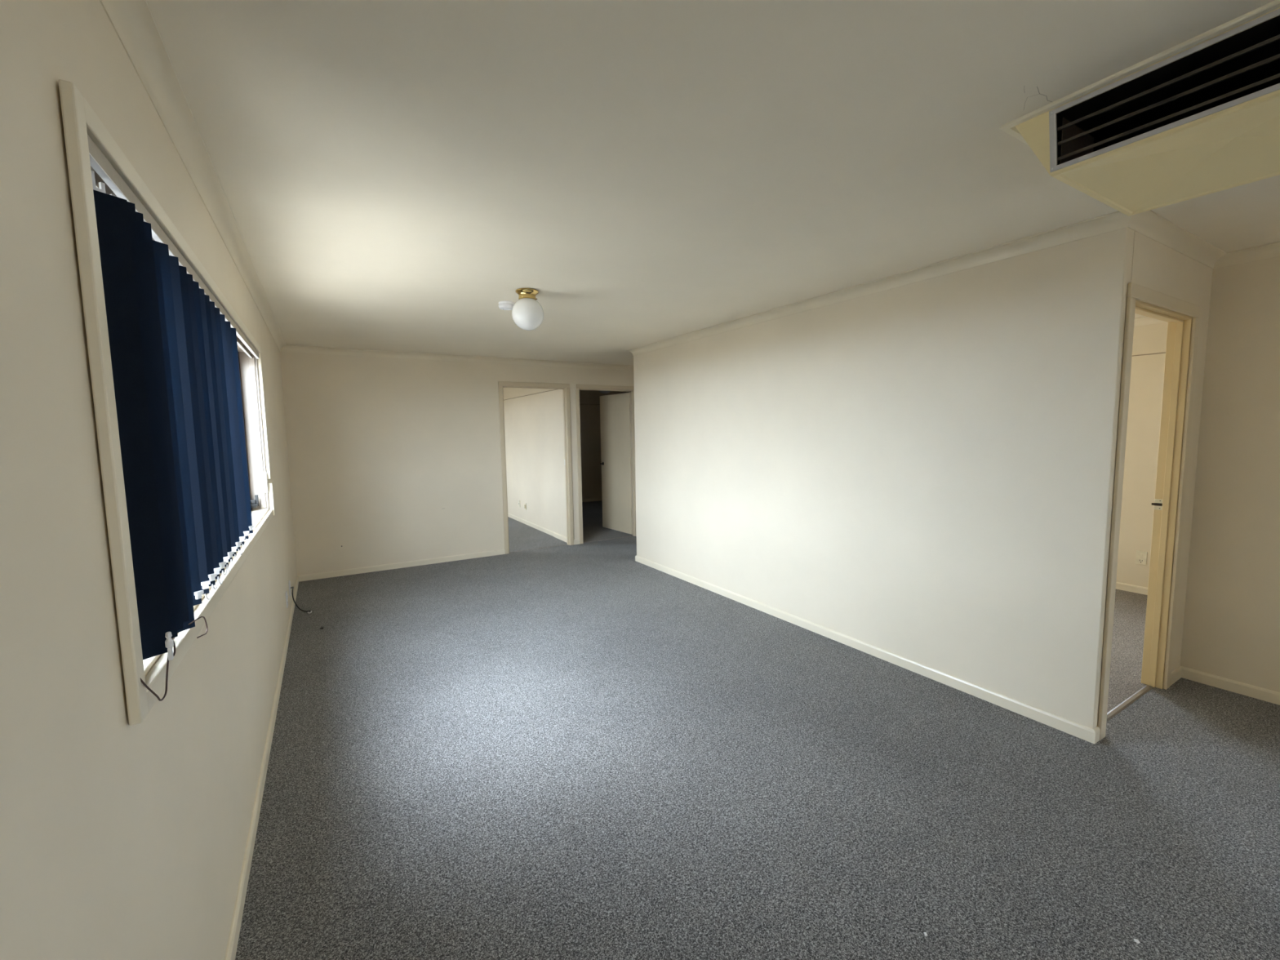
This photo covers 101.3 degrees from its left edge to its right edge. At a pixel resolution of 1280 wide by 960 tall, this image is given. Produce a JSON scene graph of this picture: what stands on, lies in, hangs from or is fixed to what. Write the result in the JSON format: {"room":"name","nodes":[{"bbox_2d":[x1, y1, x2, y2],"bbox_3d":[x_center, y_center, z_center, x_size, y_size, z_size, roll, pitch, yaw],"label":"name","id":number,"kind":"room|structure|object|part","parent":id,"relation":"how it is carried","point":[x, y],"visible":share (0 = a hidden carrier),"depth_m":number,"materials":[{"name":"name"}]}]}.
{"room":"empty living room","nodes":[
{"label":"empty living room","id":0,"kind":"room"},
{"bbox_2d":[0,0,297,959],"bbox_3d":[-1.983,0.087,2.587,0.120,2.400,14.250,-4,6,-31],"label":"wall","id":1,"kind":"structure","parent":0,"point":[119,840],"depth_m":0.80,"materials":[{"name":"beige paint"}]},
{"bbox_2d":[57,79,275,725],"bbox_3d":[-1.665,-0.196,2.049,0.144,1.052,2.857,-4,6,-31],"label":"window","id":2,"kind":"structure","parent":1,"relation":"in","point":[79,118],"depth_m":0.90,"materials":[{"name":"beige metal"}]},
{"bbox_3d":[-0.890,-0.099,0.876,0.018,1.046,0.042,-4,6,-31],"label":"architrave","id":3,"kind":"part","parent":2,"relation":"part of","materials":[{"name":"beige wood"}]},
{"bbox_3d":[-1.634,-0.704,2.048,0.020,0.042,2.812,-4,6,-31],"label":"head architrave","id":4,"kind":"part","parent":2,"relation":"part of","materials":[{"name":"white wood"}]},
{"bbox_2d":[87,133,259,701],"bbox_3d":[-1.623,-0.177,2.049,0.138,0.996,2.789,-4,6,-31],"label":"vertical blind","id":5,"kind":"object","parent":2,"relation":"attached to","point":[173,345],"visible":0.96,"depth_m":1.15,"materials":[{"name":"blue fabric"}]},
{"bbox_3d":[-0.884,0.361,0.969,0.025,0.100,0.113,-3,6,-22],"label":"control cord","id":6,"kind":"part","parent":5,"relation":"part of","materials":[{"name":"black plastic"}]},
{"bbox_3d":[-0.886,0.318,0.994,0.005,0.039,0.046,-4,6,-31],"label":"control cord","id":7,"kind":"part","parent":5,"relation":"part of","materials":[{"name":"plastic"}]},
{"bbox_3d":[-1.016,0.340,1.209,0.007,0.068,0.154,-4,6,-31],"label":"control cord","id":8,"kind":"part","parent":5,"relation":"part of","materials":[{"name":"grey plastic"}]},
{"bbox_3d":[-1.369,0.260,1.783,0.003,0.033,1.112,-4,6,-31],"label":"chain","id":9,"kind":"part","parent":5,"relation":"part of","materials":[{"name":"white plastic"}]},
{"bbox_3d":[-1.654,0.281,2.093,0.085,0.010,2.746,-4,6,-31],"label":"sill","id":10,"kind":"part","parent":2,"relation":"part of","materials":[{"name":"white wood"}]},
{"bbox_3d":[-1.619,0.302,2.141,0.020,0.042,2.812,-4,6,-31],"label":"sill architrave","id":11,"kind":"part","parent":2,"relation":"part of","materials":[{"name":"beige wood"}]},
{"bbox_3d":[-1.712,-0.193,2.019,0.032,0.968,2.770,-4,6,-31],"label":"frame","id":12,"kind":"part","parent":2,"relation":"part of","materials":[{"name":"white metal"}]},
{"bbox_3d":[-2.341,-0.394,3.269,0.020,0.778,0.042,-4,6,-31],"label":"architrave","id":13,"kind":"part","parent":2,"relation":"part of","materials":[{"name":"white wood"}]},
{"bbox_3d":[-2.332,0.121,3.319,0.026,0.207,0.044,-4,6,-31],"label":"architrave","id":14,"kind":"part","parent":2,"relation":"part of","materials":[{"name":"beige wood"}]},
{"bbox_2d":[99,0,286,351],"bbox_3d":[-0.931,-0.947,0.879,0.060,0.060,10.195,-4,6,-31],"label":"trim","id":15,"kind":"structure","parent":1,"relation":"attached to","point":[133,22],"depth_m":1.47,"materials":[{"name":"beige wood"}]},
{"bbox_2d":[224,575,298,959],"bbox_3d":[-0.915,1.382,1.081,0.012,0.064,10.195,-4,6,-31],"label":"baseboard","id":16,"kind":"structure","parent":1,"relation":"attached to","point":[231,950],"depth_m":1.99,"materials":[{"name":"beige wood"}]},
{"bbox_2d":[285,591,288,608],"bbox_3d":[-2.704,0.915,4.024,0.014,0.116,0.072,-4,6,-31],"label":"wall outlet","id":17,"kind":"object","parent":1,"relation":"attached to","point":[286,595],"visible":1,"depth_m":4.00,"materials":[{"name":"white plastic"}]},
{"bbox_2d":[288,580,292,595],"bbox_3d":[-2.908,0.898,4.368,0.018,0.116,0.072,-4,6,-31],"label":"wall outlet","id":18,"kind":"object","parent":1,"relation":"attached to","point":[289,582],"visible":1,"depth_m":4.34,"materials":[{"name":"white plastic"}]},
{"bbox_2d":[280,351,634,575],"bbox_3d":[-1.272,-0.308,6.744,5.400,2.400,0.094,-4,6,-31],"label":"wall","id":19,"kind":"structure","parent":0,"point":[391,460],"depth_m":5.84,"materials":[{"name":"beige paint"}]},
{"bbox_2d":[297,548,505,582],"bbox_3d":[-2.613,0.956,5.982,2.169,0.064,0.012,-4,6,-31],"label":"baseboard","id":20,"kind":"structure","parent":19,"relation":"attached to","point":[486,553],"depth_m":5.91,"materials":[{"name":"beige wood"}]},
{"bbox_2d":[280,345,633,370],"bbox_3d":[-1.295,-1.464,6.548,5.300,0.060,0.060,-4,6,-31],"label":"trim","id":21,"kind":"structure","parent":19,"relation":"attached to","point":[293,348],"depth_m":5.99,"materials":[{"name":"white paint"}]},
{"bbox_2d":[497,381,573,554],"bbox_3d":[-1.323,-0.167,6.718,0.931,2.125,0.106,-4,6,-31],"label":"door frame","id":22,"kind":"structure","parent":19,"relation":"in","point":[565,387],"depth_m":6.76,"materials":[{"name":"white wood"}]},
{"bbox_3d":[-1.676,-0.111,6.456,0.051,2.074,0.015,-4,6,-31],"label":"architrave","id":23,"kind":"part","parent":22,"relation":"part of","materials":[{"name":"beige wood"}]},
{"bbox_3d":[-1.315,-1.196,6.583,0.931,0.051,0.015,-4,6,-31],"label":"head architrave","id":24,"kind":"part","parent":22,"relation":"part of","materials":[{"name":"white wood"}]},
{"bbox_3d":[-0.922,-0.164,6.906,0.051,2.074,0.015,-4,6,-31],"label":"architrave","id":25,"kind":"part","parent":22,"relation":"part of","materials":[{"name":"beige wood"}]},
{"bbox_2d":[509,544,568,552],"bbox_3d":[-1.310,0.889,6.820,0.794,0.004,0.026,-4,6,-31],"label":"trim","id":26,"kind":"structure","parent":19,"relation":"attached to","point":[563,544],"depth_m":6.83,"materials":[{"name":"grey metal"}]},
{"bbox_2d":[573,539,579,544],"bbox_3d":[-0.849,0.832,7.036,0.086,0.064,0.012,-4,6,-31],"label":"pier","id":27,"kind":"object","parent":19,"relation":"attached to","point":[575,541],"visible":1,"depth_m":7.03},
{"bbox_2d":[575,384,636,543],"bbox_3d":[-0.661,-0.256,7.587,0.933,2.123,0.922,-4,6,-31],"label":"door","id":28,"kind":"structure","parent":19,"relation":"in","point":[616,411],"depth_m":7.68,"materials":[{"name":"beige paint"}]},
{"bbox_3d":[-0.804,-0.172,6.976,0.051,2.072,0.015,-4,6,-31],"label":"architrave","id":29,"kind":"part","parent":28,"relation":"part of","materials":[{"name":"beige wood"}]},
{"bbox_3d":[-0.443,-1.255,7.105,0.933,0.051,0.015,-4,6,-31],"label":"head architrave","id":30,"kind":"part","parent":28,"relation":"part of","materials":[{"name":"white wood"}]},
{"bbox_3d":[-0.355,-0.251,7.840,0.035,2.033,0.806,-5,6,-35],"label":"panel","id":31,"kind":"part","parent":28,"relation":"part of","materials":[{"name":"beige paint"}]},
{"bbox_3d":[-0.049,-0.225,7.428,0.051,2.072,0.015,-4,6,-31],"label":"architrave","id":32,"kind":"part","parent":28,"relation":"part of","materials":[{"name":"beige wood"}]},
{"bbox_2d":[583,535,633,542],"bbox_3d":[-0.437,0.827,7.341,0.796,0.004,0.026,-4,6,-31],"label":"trim","id":33,"kind":"structure","parent":19,"relation":"attached to","point":[631,535],"depth_m":7.33,"materials":[{"name":"grey metal"}]},
{"bbox_2d":[502,387,566,537],"bbox_3d":[-1.887,-0.471,8.618,0.083,2.400,3.765,-4,6,-31],"label":"wall","id":34,"kind":"structure","parent":0,"point":[534,428],"depth_m":8.05,"materials":[{"name":"beige paint"}]},
{"bbox_2d":[505,389,555,399],"bbox_3d":[-1.822,-1.335,8.322,0.004,0.007,3.315,-4,6,-31],"label":"trim","id":35,"kind":"structure","parent":34,"relation":"attached to","point":[553,389],"depth_m":8.08,"materials":[{"name":"white paint"}]},
{"bbox_2d":[507,512,567,542],"bbox_3d":[-1.798,0.711,8.507,0.020,0.064,3.315,-4,6,-31],"label":"baseboard","id":36,"kind":"structure","parent":34,"relation":"attached to","point":[521,520],"depth_m":8.09,"materials":[{"name":"beige wood"}]},
{"bbox_2d":[579,390,630,499],"bbox_3d":[-1.469,-0.708,11.113,3.217,2.400,0.100,-4,6,-31],"label":"wall","id":37,"kind":"structure","parent":0,"point":[590,427],"depth_m":11.30,"materials":[{"name":"beige paint"}]},
{"bbox_2d":[582,497,602,502],"bbox_3d":[-1.422,0.459,11.173,3.217,0.064,0.012,-4,6,-31],"label":"baseboard","id":38,"kind":"structure","parent":37,"relation":"attached to","point":[593,499],"depth_m":11.39,"materials":[{"name":"grey wood"}]},
{"bbox_2d":[146,0,1279,365],"bbox_3d":[0.805,-1.355,4.148,6.670,0.100,14.250,-4,6,-31],"label":"ceiling","id":39,"kind":"structure","parent":0,"point":[391,174],"depth_m":1.69,"materials":[{"name":"paint"}]},
{"bbox_2d":[498,301,515,310],"bbox_3d":[-0.926,-1.211,3.655,0.114,0.044,0.114,-4,6,-31],"label":"smoke detector","id":40,"kind":"object","parent":39,"relation":"attached to","point":[504,305],"visible":0.9,"depth_m":3.61,"materials":[{"name":"white plastic"}]},
{"bbox_2d":[511,288,543,330],"bbox_3d":[-0.719,-1.085,3.361,0.202,0.247,0.202,-4,6,-31],"label":"ceiling light","id":41,"kind":"object","parent":39,"relation":"attached to","point":[527,313],"visible":1,"depth_m":3.30,"materials":[{"name":"white glass"}]},
{"bbox_2d":[598,390,610,393],"bbox_3d":[-0.693,-1.780,10.368,0.310,0.151,0.310,-4,6,-31],"label":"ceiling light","id":42,"kind":"object","parent":39,"relation":"attached to","point":[601,392],"visible":0.38,"depth_m":10.30,"materials":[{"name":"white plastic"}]},
{"bbox_2d":[999,0,1279,216],"bbox_3d":[1.610,-0.974,1.419,0.696,0.182,0.848,-4,6,-31],"label":"air conditioner","id":43,"kind":"object","parent":39,"relation":"in","point":[1199,116],"visible":1,"depth_m":1.45,"materials":[{"name":"plastic"}]},
{"bbox_3d":[1.340,-0.955,1.260,0.030,0.160,0.604,-4,6,-31],"label":"louvre frame","id":44,"kind":"part","parent":43,"relation":"part of","materials":[{"name":"grey metal"}]},
{"bbox_3d":[1.611,-0.909,1.425,0.594,0.053,0.610,-4,6,-31],"label":"underside panel","id":45,"kind":"part","parent":43,"relation":"part of","materials":[{"name":"plastic"}]},
{"bbox_3d":[1.361,-0.948,1.270,0.034,0.015,0.573,-4,6,-31],"label":"louvre blade","id":46,"kind":"part","parent":43,"relation":"part of","materials":[{"name":"brown metal"}]},
{"bbox_3d":[1.355,-0.986,1.263,0.034,0.015,0.573,-4,6,-31],"label":"louvre blade","id":47,"kind":"part","parent":43,"relation":"part of","materials":[{"name":"brown metal"}]},
{"bbox_3d":[1.367,-0.909,1.277,0.034,0.015,0.573,-4,6,-31],"label":"louvre blade","id":48,"kind":"part","parent":43,"relation":"part of","materials":[{"name":"brown metal"}]},
{"bbox_2d":[235,500,1279,959],"bbox_3d":[0.834,1.114,4.371,6.650,0.060,14.250,-4,6,-31],"label":"floor","id":49,"kind":"structure","parent":0,"point":[588,750],"depth_m":2.16,"materials":[{"name":"grey carpet"}]},
{"bbox_2d":[291,586,311,613],"bbox_3d":[-2.848,1.006,4.360,0.111,0.264,0.262,-1,5,0],"label":"cable","id":50,"kind":"object","parent":49,"relation":"on","point":[291,587],"visible":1,"depth_m":4.32,"materials":[{"name":"black plastic"}]},
{"bbox_2d":[1106,684,1153,722],"bbox_3d":[2.562,1.201,2.789,0.814,0.004,0.032,-4,6,-31],"label":"trim","id":51,"kind":"structure","parent":49,"relation":"on","point":[1143,691],"depth_m":2.83,"materials":[{"name":"metal"}]},
{"bbox_2d":[633,226,1134,728],"bbox_3d":[1.070,-0.109,4.199,0.090,2.400,4.227,-4,6,-31],"label":"wall","id":52,"kind":"structure","parent":0,"point":[922,472],"depth_m":3.10,"materials":[{"name":"beige paint"}]},
{"bbox_2d":[635,555,1095,743],"bbox_3d":[1.044,1.057,4.280,0.012,0.064,4.251,-4,6,-31],"label":"baseboard","id":53,"kind":"structure","parent":52,"relation":"attached to","point":[1075,729],"depth_m":3.23,"materials":[{"name":"beige wood"}]},
{"bbox_2d":[626,211,1131,355],"bbox_3d":[0.987,-1.269,4.053,0.060,0.060,4.347,-4,6,-31],"label":"trim","id":54,"kind":"structure","parent":52,"relation":"attached to","point":[1116,220],"depth_m":2.97,"materials":[{"name":"white paint"}]},
{"bbox_2d":[1093,726,1100,743],"bbox_3d":[2.155,1.206,2.481,0.058,0.064,0.012,-4,6,-31],"label":"baseboard","id":55,"kind":"structure","parent":52,"relation":"attached to","point":[1096,729],"depth_m":2.48,"materials":[{"name":"beige wood"}]},
{"bbox_2d":[1115,322,1168,587],"bbox_3d":[3.716,-0.295,5.779,0.100,2.400,4.227,-4,6,-31],"label":"wall","id":56,"kind":"structure","parent":0,"point":[1147,371],"depth_m":4.58,"materials":[{"name":"beige paint"}]},
{"bbox_2d":[1115,582,1147,595],"bbox_3d":[3.686,0.871,5.857,0.012,0.064,4.047,-4,6,-31],"label":"baseboard","id":57,"kind":"structure","parent":56,"relation":"attached to","point":[1122,586],"depth_m":4.68,"materials":[{"name":"beige wood"}]},
{"bbox_2d":[1135,550,1147,564],"bbox_3d":[4.411,0.685,4.619,0.014,0.116,0.072,-4,6,-31],"label":"wall outlet","id":58,"kind":"object","parent":56,"relation":"attached to","point":[1141,557],"visible":1,"depth_m":4.62,"materials":[{"name":"beige plastic"}]},
{"bbox_2d":[1132,351,1165,356],"bbox_3d":[3.658,-1.175,5.671,0.004,0.007,4.047,-4,6,-31],"label":"trim","id":59,"kind":"structure","parent":56,"relation":"attached to","point":[1165,352],"depth_m":4.50,"materials":[{"name":"beige wood"}]},
{"bbox_2d":[1133,316,1166,326],"bbox_3d":[3.629,-1.455,5.630,0.060,0.060,4.047,-4,6,-31],"label":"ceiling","id":60,"kind":"structure","parent":56,"relation":"attached to","point":[1144,320],"depth_m":4.49,"materials":[{"name":"white paint"}]},
{"bbox_2d":[1130,231,1212,671],"bbox_3d":[2.665,0.000,2.748,1.147,2.400,0.090,-4,6,-31],"label":"wall","id":61,"kind":"structure","parent":0,"point":[1156,266],"depth_m":2.84,"materials":[{"name":"beige paint"}]},
{"bbox_2d":[1097,282,1200,740],"bbox_3d":[2.554,0.152,2.690,0.971,2.112,0.116,-4,6,-31],"label":"door frame","id":62,"kind":"structure","parent":61,"relation":"in","point":[1182,317],"depth_m":2.85,"materials":[{"name":"beige wood"}]},
{"bbox_3d":[2.191,0.214,2.417,0.062,2.050,0.015,-4,6,-31],"label":"architrave","id":63,"kind":"part","parent":62,"relation":"part of","materials":[{"name":"beige wood"}]},
{"bbox_3d":[2.893,0.137,2.927,0.003,0.060,0.038,-4,6,-31],"label":"strike plate","id":64,"kind":"part","parent":62,"relation":"part of","materials":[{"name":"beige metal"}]},
{"bbox_3d":[2.564,-0.865,2.553,0.971,0.062,0.015,-4,6,-31],"label":"head architrave","id":65,"kind":"part","parent":62,"relation":"part of","materials":[{"name":"white wood"}]},
{"bbox_3d":[2.970,0.159,2.882,0.062,2.050,0.015,-4,6,-31],"label":"architrave","id":66,"kind":"part","parent":62,"relation":"part of","materials":[{"name":"beige wood"}]},
{"bbox_2d":[1169,666,1182,685],"bbox_3d":[3.112,1.139,3.052,0.207,0.064,0.012,-4,6,-31],"label":"baseboard","id":67,"kind":"structure","parent":61,"relation":"attached to","point":[1175,674],"depth_m":3.05,"materials":[{"name":"beige wood"}]},
{"bbox_2d":[1127,209,1226,268],"bbox_3d":[2.621,-1.154,2.538,1.297,0.060,0.060,-4,6,-31],"label":"trim","id":68,"kind":"structure","parent":61,"relation":"attached to","point":[1149,224],"depth_m":2.50,"materials":[{"name":"beige wood"}]},
{"bbox_2d":[1180,256,1279,692],"bbox_3d":[4.443,0.134,1.004,0.100,2.400,4.920,-4,6,-31],"label":"wall","id":69,"kind":"structure","parent":0,"point":[1231,628],"depth_m":2.86,"materials":[{"name":"beige paint"}]},
{"bbox_2d":[1181,666,1279,705],"bbox_3d":[3.998,1.243,1.770,0.012,0.064,3.130,-4,6,-31],"label":"baseboard","id":70,"kind":"structure","parent":69,"relation":"attached to","point":[1263,694],"depth_m":2.92,"materials":[{"name":"beige wood"}]},
{"bbox_2d":[1213,241,1279,268],"bbox_3d":[4.354,-1.026,0.860,0.060,0.060,4.730,-4,6,-31],"label":"trim","id":71,"kind":"structure","parent":69,"relation":"attached to","point":[1272,250],"depth_m":2.77,"materials":[{"name":"white paint"}]}
]}

